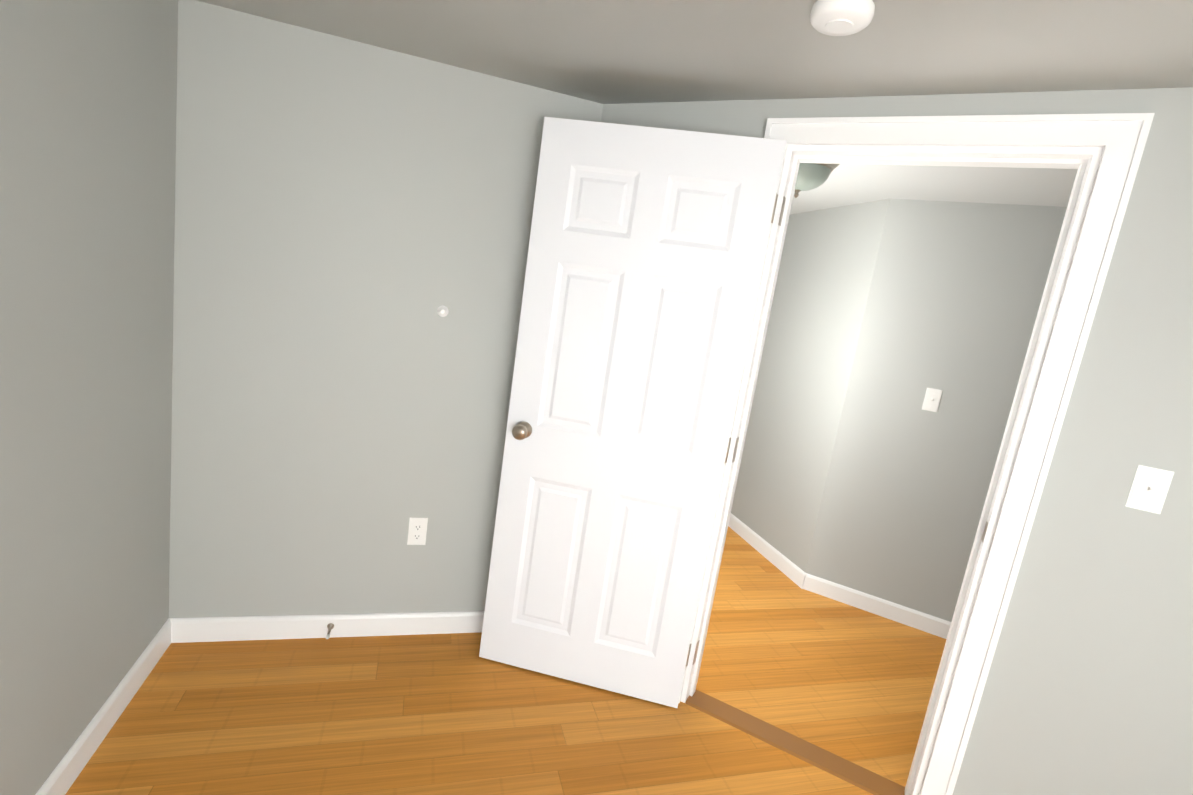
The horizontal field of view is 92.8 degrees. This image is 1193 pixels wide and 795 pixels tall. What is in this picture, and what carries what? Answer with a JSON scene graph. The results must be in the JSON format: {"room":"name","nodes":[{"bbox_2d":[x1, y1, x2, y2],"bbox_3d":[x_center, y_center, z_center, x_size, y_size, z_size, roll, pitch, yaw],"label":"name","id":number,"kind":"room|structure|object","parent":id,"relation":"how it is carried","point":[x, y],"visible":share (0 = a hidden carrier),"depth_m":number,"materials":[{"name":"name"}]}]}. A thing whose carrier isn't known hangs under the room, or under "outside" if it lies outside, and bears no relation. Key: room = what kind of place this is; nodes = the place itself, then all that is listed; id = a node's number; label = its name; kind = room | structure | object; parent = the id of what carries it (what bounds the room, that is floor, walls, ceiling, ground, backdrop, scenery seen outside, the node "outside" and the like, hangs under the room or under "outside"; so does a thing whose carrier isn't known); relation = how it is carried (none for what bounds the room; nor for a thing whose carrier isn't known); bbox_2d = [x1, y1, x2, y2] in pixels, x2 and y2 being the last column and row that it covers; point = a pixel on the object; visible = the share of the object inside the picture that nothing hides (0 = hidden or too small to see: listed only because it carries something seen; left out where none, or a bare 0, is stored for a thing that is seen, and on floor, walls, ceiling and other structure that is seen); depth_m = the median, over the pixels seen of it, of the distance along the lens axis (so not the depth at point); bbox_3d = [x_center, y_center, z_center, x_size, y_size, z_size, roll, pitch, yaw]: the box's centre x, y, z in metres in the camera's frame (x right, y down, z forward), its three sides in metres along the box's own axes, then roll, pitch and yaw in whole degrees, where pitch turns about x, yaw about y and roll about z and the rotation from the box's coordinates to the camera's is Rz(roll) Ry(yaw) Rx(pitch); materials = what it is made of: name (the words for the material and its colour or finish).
{"room":"empty bedroom","nodes":[
{"label":"empty bedroom","id":0,"kind":"room"},
{"bbox_2d":[0,0,177,794],"bbox_3d":[-1.265,0.005,1.118,0.140,2.170,1.920,5,10,-17],"label":"wall","id":1,"kind":"structure","parent":0,"point":[88,99],"depth_m":1.41,"materials":[{"name":"paint"}]},
{"bbox_2d":[35,618,178,794],"bbox_3d":[-1.316,1.044,1.232,0.014,0.092,1.758,5,10,-17],"label":"baseboard","id":2,"kind":"structure","parent":1,"relation":"attached to","point":[65,773],"depth_m":1.67,"materials":[{"name":"white wood"}]},
{"bbox_2d":[326,623,333,638],"bbox_3d":[-1.036,0.909,2.202,0.026,0.026,0.078,5,10,-17],"label":"doorstop","id":3,"kind":"object","parent":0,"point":[330,626],"visible":1,"depth_m":2.22,"materials":[{"name":"silver metal"}]},
{"bbox_2d":[169,0,602,617],"bbox_3d":[-0.836,-0.117,2.164,1.556,2.170,0.140,5,10,-17],"label":"wall","id":4,"kind":"structure","parent":0,"point":[351,216],"depth_m":2.04,"materials":[{"name":"paint"}]},
{"bbox_2d":[407,517,427,544],"bbox_3d":[-0.713,0.534,2.266,0.070,0.115,0.007,5,10,-17],"label":"electrical outlet","id":5,"kind":"object","parent":4,"relation":"attached to","point":[417,531],"visible":1,"depth_m":2.26,"materials":[{"name":"white plastic"}]},
{"bbox_2d":[437,305,448,316],"bbox_3d":[-0.569,-0.319,2.105,0.042,0.042,0.035,5,10,-17],"label":"doorstop","id":6,"kind":"object","parent":4,"relation":"attached to","point":[442,311],"visible":1,"depth_m":2.11,"materials":[{"name":"white plastic"}]},
{"bbox_2d":[65,526,945,794],"bbox_3d":[1.314,1.365,2.229,8.000,0.120,7.600,5,10,-17],"label":"floor","id":7,"kind":"structure","parent":0,"point":[440,714],"depth_m":1.98,"materials":[{"name":"brown wood"}]},
{"bbox_2d":[685,690,904,794],"bbox_3d":[0.695,1.241,2.044,0.764,0.007,0.105,14,11,27],"label":"threshold","id":8,"kind":"object","parent":7,"relation":"on","point":[871,782],"visible":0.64,"depth_m":2.02,"materials":[{"name":"brown wood"}]},
{"bbox_2d":[197,0,1192,214],"bbox_3d":[1.645,-0.866,1.832,8.000,0.120,7.600,5,10,-17],"label":"ceiling","id":9,"kind":"structure","parent":0,"point":[625,51],"depth_m":1.54,"materials":[{"name":"paint"}]},
{"bbox_2d":[794,163,839,197],"bbox_3d":[0.873,-0.942,2.442,0.307,0.166,0.307,5,10,-17],"label":"light","id":10,"kind":"object","parent":9,"relation":"attached to","point":[810,176],"visible":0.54,"depth_m":2.36,"materials":[{"name":"white glass"}]},
{"bbox_2d":[810,0,874,35],"bbox_3d":[0.546,-0.848,1.270,0.134,0.038,0.134,5,10,-17],"label":"smoke detector","id":11,"kind":"object","parent":9,"relation":"attached to","point":[838,17],"visible":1,"depth_m":1.24,"materials":[{"name":"white plastic"}]},
{"bbox_2d":[601,87,1192,794],"bbox_3d":[0.829,0.179,1.888,2.256,2.170,0.140,14,11,27],"label":"wall","id":12,"kind":"structure","parent":0,"point":[1089,685],"depth_m":1.53,"materials":[{"name":"paint"}]},
{"bbox_2d":[479,117,786,707],"bbox_3d":[0.072,0.110,2.030,0.801,2.018,0.167,10,10,9],"label":"door leaf","id":13,"kind":"structure","parent":12,"relation":"in","point":[646,253],"depth_m":1.99,"materials":[{"name":"white wood"}]},
{"bbox_2d":[679,113,1154,794],"bbox_3d":[0.855,0.218,1.878,0.950,2.105,0.186,14,11,27],"label":"door frame","id":14,"kind":"structure","parent":12,"relation":"attached to","point":[1103,153],"depth_m":1.63,"materials":[{"name":"white wood"}]},
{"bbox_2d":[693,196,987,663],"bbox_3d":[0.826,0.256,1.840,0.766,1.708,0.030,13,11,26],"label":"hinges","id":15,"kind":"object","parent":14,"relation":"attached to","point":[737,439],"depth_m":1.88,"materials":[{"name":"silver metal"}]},
{"bbox_2d":[1125,465,1173,513],"bbox_3d":[1.438,0.239,1.479,0.051,0.115,0.051,5,10,-17],"label":"light switch","id":16,"kind":"object","parent":12,"relation":"attached to","point":[1149,489],"visible":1,"depth_m":1.48,"materials":[{"name":"white plastic"}]},
{"bbox_2d":[731,199,1066,621],"bbox_3d":[3.131,0.215,3.604,3.730,2.170,5.136,5,10,-17],"label":"wall block","id":17,"kind":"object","parent":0,"point":[860,469],"visible":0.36,"depth_m":2.99,"materials":[{"name":"paint"}]},
{"bbox_2d":[728,513,950,638],"bbox_3d":[2.449,1.181,3.603,2.630,0.092,5.126,5,10,-17],"label":"baseboard","id":18,"kind":"structure","parent":17,"relation":"attached to","point":[910,617],"depth_m":3.17,"materials":[{"name":"white wood"}]},
{"bbox_2d":[922,388,942,411],"bbox_3d":[1.708,0.012,2.893,0.051,0.115,0.051,5,10,-17],"label":"light switch","id":19,"kind":"object","parent":17,"relation":"attached to","point":[932,398],"visible":1,"depth_m":2.89,"materials":[{"name":"white plastic"}]}
]}

